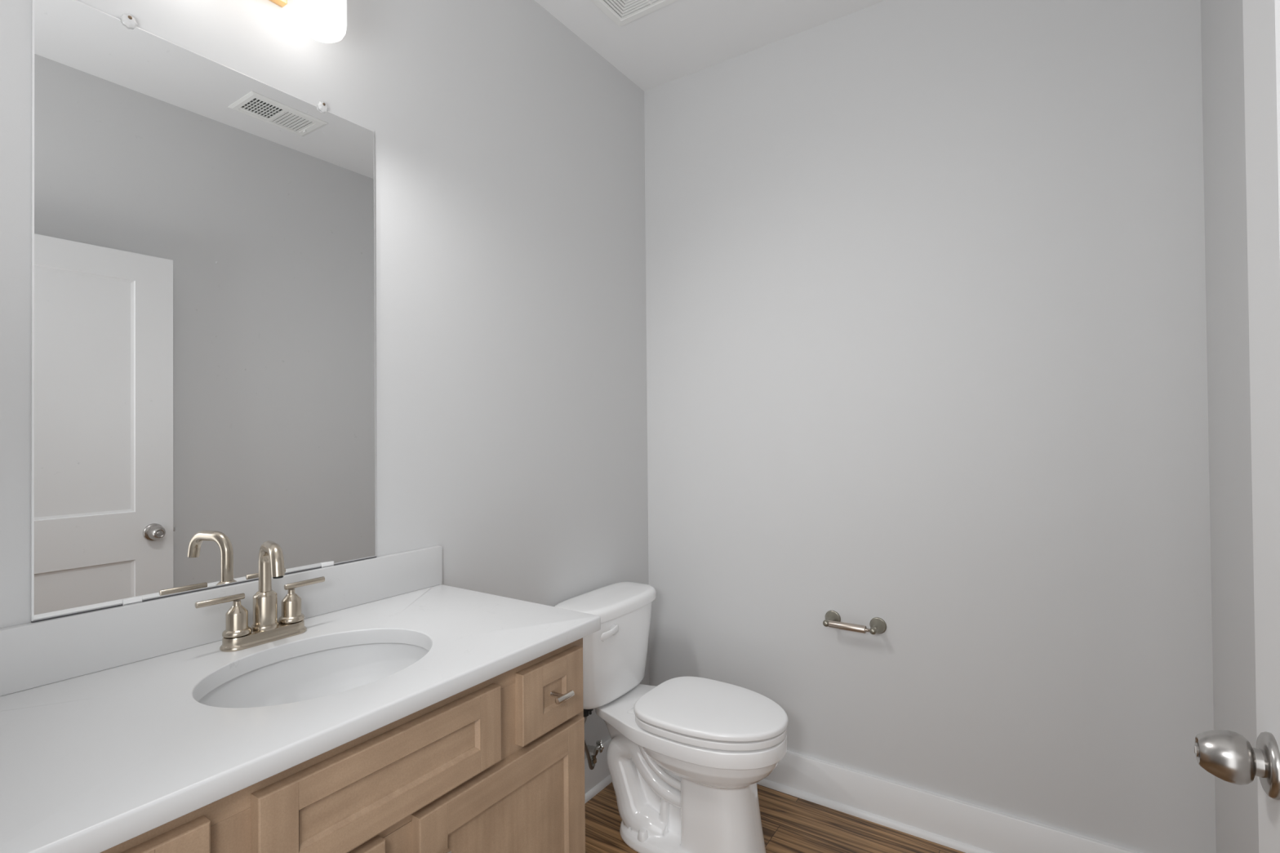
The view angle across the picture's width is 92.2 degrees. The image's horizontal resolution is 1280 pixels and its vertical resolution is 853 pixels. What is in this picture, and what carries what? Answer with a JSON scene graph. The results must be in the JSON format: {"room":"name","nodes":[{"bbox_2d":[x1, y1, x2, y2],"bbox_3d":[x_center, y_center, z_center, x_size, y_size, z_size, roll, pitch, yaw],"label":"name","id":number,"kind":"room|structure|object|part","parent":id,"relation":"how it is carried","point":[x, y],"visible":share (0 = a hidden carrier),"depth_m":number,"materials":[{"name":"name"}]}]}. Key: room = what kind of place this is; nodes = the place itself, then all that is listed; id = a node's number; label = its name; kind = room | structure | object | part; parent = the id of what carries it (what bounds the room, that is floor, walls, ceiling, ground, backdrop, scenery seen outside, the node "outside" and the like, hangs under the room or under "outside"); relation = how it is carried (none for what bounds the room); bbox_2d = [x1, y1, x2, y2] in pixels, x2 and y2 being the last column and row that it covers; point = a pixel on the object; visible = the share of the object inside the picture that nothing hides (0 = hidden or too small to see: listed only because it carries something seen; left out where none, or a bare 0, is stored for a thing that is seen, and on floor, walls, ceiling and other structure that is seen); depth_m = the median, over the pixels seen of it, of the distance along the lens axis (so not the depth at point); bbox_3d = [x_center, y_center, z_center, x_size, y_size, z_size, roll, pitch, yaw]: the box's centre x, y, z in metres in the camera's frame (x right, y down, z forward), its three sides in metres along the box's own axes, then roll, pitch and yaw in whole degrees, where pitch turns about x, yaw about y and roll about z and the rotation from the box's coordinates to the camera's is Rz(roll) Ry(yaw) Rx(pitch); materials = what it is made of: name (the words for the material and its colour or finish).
{"room":"bathroom","nodes":[
{"label":"bathroom","id":0,"kind":"room"},
{"bbox_2d":[0,0,649,755],"bbox_3d":[-0.792,-0.048,1.423,0.120,2.701,3.020,-1,-1,34],"label":"wall","id":1,"kind":"structure","parent":0,"point":[510,308],"depth_m":1.79,"materials":[{"name":"white paint"}]},
{"bbox_2d":[31,0,376,622],"bbox_3d":[-0.825,-0.206,1.263,0.007,1.052,0.614,-1,-1,34],"label":"wall mirror","id":2,"kind":"object","parent":1,"relation":"attached to","point":[203,340],"visible":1,"depth_m":1.18,"materials":[{"name":"silver glass"}]},
{"bbox_2d":[120,13,137,28],"bbox_3d":[-0.926,-0.735,1.115,0.015,0.024,0.024,-1,-1,34],"label":"mirror clip","id":3,"kind":"object","parent":2,"relation":"attached to","point":[130,21],"visible":1,"depth_m":1.11,"materials":[{"name":"white plastic"}]},
{"bbox_2d":[122,596,142,605],"bbox_3d":[-0.917,0.315,1.111,0.008,0.010,0.028,-1,-1,34],"label":"mirror clip","id":4,"kind":"object","parent":2,"relation":"attached to","point":[135,600],"visible":1,"depth_m":1.11,"materials":[{"name":"white plastic"}]},
{"bbox_2d":[317,100,328,111],"bbox_3d":[-0.728,-0.734,1.412,0.015,0.024,0.024,-1,-1,34],"label":"mirror clip","id":5,"kind":"object","parent":2,"relation":"attached to","point":[322,105],"visible":1,"depth_m":1.41,"materials":[{"name":"white plastic"}]},
{"bbox_2d":[321,560,333,568],"bbox_3d":[-0.717,0.316,1.410,0.008,0.010,0.028,-1,-1,34],"label":"mirror clip","id":6,"kind":"object","parent":2,"relation":"attached to","point":[330,563],"visible":1,"depth_m":1.41,"materials":[{"name":"white plastic"}]},
{"bbox_2d":[0,545,442,696],"bbox_3d":[-0.817,0.371,1.249,0.020,0.102,0.996,-1,-1,34],"label":"backsplash","id":7,"kind":"structure","parent":1,"relation":"attached to","point":[41,653],"depth_m":1.14,"materials":[{"name":"white stone"}]},
{"bbox_2d":[269,0,346,43],"bbox_3d":[-0.763,-0.930,1.232,0.163,0.202,0.314,-1,-1,34],"label":"vanity light","id":8,"kind":"object","parent":1,"relation":"attached to","point":[322,20],"visible":1,"depth_m":1.28,"materials":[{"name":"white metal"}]},
{"bbox_3d":[-0.824,-0.974,1.268,0.022,0.113,0.179,-1,-1,34],"label":"plate","id":9,"kind":"part","parent":8,"relation":"part of","materials":[{"name":"gold metal"}]},
{"bbox_3d":[-0.675,-0.913,1.304,0.097,0.168,0.097,-1,-1,34],"label":"lamp shade","id":10,"kind":"part","parent":8,"relation":"part of","materials":[{"name":"white glass"}]},
{"bbox_2d":[586,739,604,764],"bbox_3d":[-0.177,1.121,2.135,0.082,0.068,0.070,-1,-1,34],"label":"shutoff valve","id":11,"kind":"object","parent":1,"relation":"attached to","point":[593,751],"visible":0.63,"depth_m":2.11,"materials":[{"name":"silver metal"}]},
{"bbox_2d":[583,716,595,769],"bbox_3d":[-0.174,1.063,2.061,0.023,0.219,0.125,-1,-1,18],"label":"supply hose","id":12,"kind":"object","parent":11,"relation":"attached to","point":[591,766],"visible":0.62,"depth_m":2.07,"materials":[{"name":"silver metal"}]},
{"bbox_3d":[-0.139,1.115,2.145,0.031,0.044,0.010,-1,-1,34],"label":"valve handle","id":13,"kind":"part","parent":11,"relation":"part of","materials":[{"name":"silver metal"}]},
{"bbox_2d":[584,737,612,803],"bbox_3d":[-0.240,1.236,2.084,0.031,0.137,1.060,-1,-1,34],"label":"baseboard","id":14,"kind":"structure","parent":1,"relation":"attached to","point":[596,780],"depth_m":2.21,"materials":[{"name":"white paint"}]},
{"bbox_3d":[-0.233,1.295,2.079,0.015,0.019,1.060,-1,-1,34],"label":"shoe molding","id":15,"kind":"part","parent":14,"relation":"part of","materials":[{"name":"white paint"}]},
{"bbox_2d":[534,0,884,91],"bbox_3d":[0.444,-1.468,0.606,3.120,0.100,3.020,-1,-1,34],"label":"ceiling","id":16,"kind":"structure","parent":0,"point":[680,38],"depth_m":2.17,"materials":[{"name":"white paint"}]},
{"bbox_2d":[591,0,677,26],"bbox_3d":[-0.029,-1.395,1.928,0.310,0.011,0.310,-1,-1,34],"label":"ceiling vent","id":17,"kind":"object","parent":16,"relation":"in","point":[622,12],"visible":1,"depth_m":2.04,"materials":[{"name":"white"}]},
{"bbox_2d":[585,782,964,852],"bbox_3d":[0.468,1.333,0.577,3.120,0.100,3.020,-1,-1,34],"label":"floor","id":18,"kind":"structure","parent":0,"point":[790,824],"depth_m":1.97,"materials":[{"name":"brown wood"}]},
{"bbox_2d":[100,637,585,852],"bbox_3d":[-0.576,0.873,1.087,0.581,0.848,0.947,-1,-1,34],"label":"vanity cabinet","id":19,"kind":"object","parent":18,"relation":"on","point":[495,765],"visible":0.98,"depth_m":1.02,"materials":[{"name":"brown wood"}]},
{"bbox_3d":[-0.573,0.541,0.666,0.021,0.136,0.184,-1,-1,34],"label":"drawer","id":20,"kind":"part","parent":19,"relation":"part of","materials":[{"name":"brown wood"}]},
{"bbox_2d":[0,584,600,852],"bbox_3d":[-0.592,0.434,1.099,0.558,0.030,0.996,-1,-1,34],"label":"countertop","id":21,"kind":"structure","parent":19,"relation":"on","point":[100,761],"depth_m":0.89,"materials":[{"name":"white stone"}]},
{"bbox_2d":[195,540,324,652],"bbox_3d":[-0.743,0.322,1.220,0.153,0.200,0.194,0,-1,-4],"label":"faucet","id":22,"kind":"object","parent":21,"relation":"on","point":[265,628],"visible":1,"depth_m":1.20,"materials":[{"name":"silver metal"}]},
{"bbox_3d":[-0.787,0.327,1.155,0.011,0.012,0.081,-1,-1,34],"label":"lever","id":23,"kind":"part","parent":22,"relation":"part of","materials":[{"name":"silver metal"}]},
{"bbox_3d":[-0.771,0.365,1.178,0.048,0.064,0.048,-1,-1,34],"label":"handle","id":24,"kind":"part","parent":22,"relation":"part of","materials":[{"name":"silver metal"}]},
{"bbox_3d":[-0.743,0.410,1.220,0.055,0.024,0.157,-1,-1,34],"label":"plate","id":25,"kind":"part","parent":22,"relation":"part of","materials":[{"name":"silver metal"}]},
{"bbox_3d":[-0.743,0.363,1.220,0.047,0.074,0.047,-1,-1,34],"label":"spout","id":26,"kind":"part","parent":22,"relation":"part of","materials":[{"name":"silver metal"}]},
{"bbox_3d":[-0.708,0.275,1.183,0.022,0.106,0.127,0,-1,-43],"label":"spout","id":27,"kind":"part","parent":22,"relation":"part of","materials":[{"name":"silver metal"}]},
{"bbox_3d":[-0.715,0.366,1.262,0.048,0.064,0.048,-1,-1,34],"label":"handle","id":28,"kind":"part","parent":22,"relation":"part of","materials":[{"name":"silver metal"}]},
{"bbox_3d":[-0.700,0.327,1.286,0.011,0.012,0.081,-1,-1,34],"label":"lever","id":29,"kind":"part","parent":22,"relation":"part of","materials":[{"name":"silver metal"}]},
{"bbox_2d":[198,643,428,707],"bbox_3d":[-0.561,0.538,1.097,0.367,0.178,0.460,-1,-1,34],"label":"sink","id":30,"kind":"object","parent":21,"relation":"in","point":[325,673],"visible":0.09,"depth_m":1.23,"materials":[{"name":"white ceramic"}]},
{"bbox_3d":[-0.505,0.896,0.759,0.021,0.544,0.416,-1,-1,34],"label":"door","id":31,"kind":"part","parent":19,"relation":"part of","materials":[{"name":"brown wood"}]},
{"bbox_3d":[-0.319,0.700,0.989,0.040,0.047,0.012,-1,-1,34],"label":"knob","id":32,"kind":"part","parent":19,"relation":"part of","materials":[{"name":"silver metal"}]},
{"bbox_3d":[-0.241,0.898,1.155,0.021,0.544,0.416,-1,-1,34],"label":"door","id":33,"kind":"part","parent":19,"relation":"part of","materials":[{"name":"brown wood"}]},
{"bbox_3d":[-0.181,0.543,1.254,0.021,0.136,0.182,-1,-1,34],"label":"drawer","id":34,"kind":"part","parent":19,"relation":"part of","materials":[{"name":"brown wood"}]},
{"bbox_3d":[-0.162,0.543,1.242,0.040,0.012,0.047,-1,-1,34],"label":"knob","id":35,"kind":"part","parent":19,"relation":"part of","materials":[{"name":"silver metal"}]},
{"bbox_2d":[554,582,788,852],"bbox_3d":[0.113,0.937,1.963,0.730,0.726,0.434,-1,-1,34],"label":"toilet","id":36,"kind":"object","parent":18,"relation":"on","point":[686,757],"visible":0.95,"depth_m":1.88,"materials":[{"name":"white ceramic"}]},
{"bbox_3d":[-0.110,0.600,2.114,0.199,0.044,0.433,-1,-1,34],"label":"tank lid","id":37,"kind":"part","parent":36,"relation":"part of","materials":[{"name":"white ceramic"}]},
{"bbox_3d":[-0.093,0.655,1.954,0.033,0.039,0.110,-1,-1,16],"label":"flush lever","id":38,"kind":"part","parent":36,"relation":"part of","materials":[{"name":"white plastic"}]},
{"bbox_3d":[-0.108,0.763,2.112,0.180,0.287,0.412,-1,-1,34],"label":"tank","id":39,"kind":"part","parent":36,"relation":"part of","materials":[{"name":"white ceramic"}]},
{"bbox_3d":[0.227,0.890,1.888,0.449,0.020,0.352,-1,-1,34],"label":"seat","id":40,"kind":"part","parent":36,"relation":"part of","materials":[{"name":"white plastic"}]},
{"bbox_3d":[0.226,0.862,1.888,0.456,0.024,0.358,-1,-1,34],"label":"seat lid","id":41,"kind":"part","parent":36,"relation":"part of","materials":[{"name":"white plastic"}]},
{"bbox_2d":[644,0,1216,852],"bbox_3d":[0.831,-0.055,2.084,1.846,2.701,0.120,-1,-1,34],"label":"wall","id":42,"kind":"structure","parent":0,"point":[926,350],"depth_m":1.92,"materials":[{"name":"white paint"}]},
{"bbox_2d":[822,610,886,635],"bbox_3d":[0.705,0.659,2.046,0.203,0.054,0.078,-1,-1,34],"label":"toilet paper holder","id":43,"kind":"object","parent":42,"relation":"attached to","point":[833,619],"visible":1,"depth_m":2.02,"materials":[{"name":"silver metal"}]},
{"bbox_3d":[0.643,0.660,2.087,0.054,0.054,0.077,-1,-1,34],"label":"post","id":44,"kind":"part","parent":43,"relation":"part of","materials":[{"name":"silver metal"}]},
{"bbox_3d":[0.767,0.658,2.004,0.054,0.054,0.077,-1,-1,34],"label":"post","id":45,"kind":"part","parent":43,"relation":"part of","materials":[{"name":"silver metal"}]},
{"bbox_2d":[756,750,1140,852],"bbox_3d":[0.757,1.227,2.037,1.710,0.137,0.031,-1,-1,34],"label":"baseboard","id":46,"kind":"structure","parent":42,"relation":"attached to","point":[965,827],"depth_m":1.95,"materials":[{"name":"white paint"}]},
{"bbox_3d":[0.753,1.286,2.030,1.710,0.019,0.015,-1,-1,34],"label":"shoe molding","id":47,"kind":"part","parent":46,"relation":"part of","materials":[{"name":"white paint"}]},
{"bbox_2d":[1200,0,1258,852],"bbox_3d":[0.711,-0.072,0.349,0.120,2.701,2.900,-1,-1,34],"label":"wall","id":48,"kind":"structure","parent":0,"point":[1232,567],"depth_m":1.40,"materials":[{"name":"white paint"}]},
{"bbox_2d":[1194,0,1279,852],"bbox_3d":[0.519,0.275,0.437,0.101,1.989,0.773,-1,-1,34],"label":"door","id":49,"kind":"structure","parent":48,"relation":"in","point":[1228,756],"depth_m":0.69,"materials":[{"name":"white paint"}]},
{"bbox_3d":[0.674,0.378,0.704,0.054,0.056,0.056,-1,-1,34],"label":"knob","id":50,"kind":"part","parent":49,"relation":"part of","materials":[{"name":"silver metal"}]}
]}

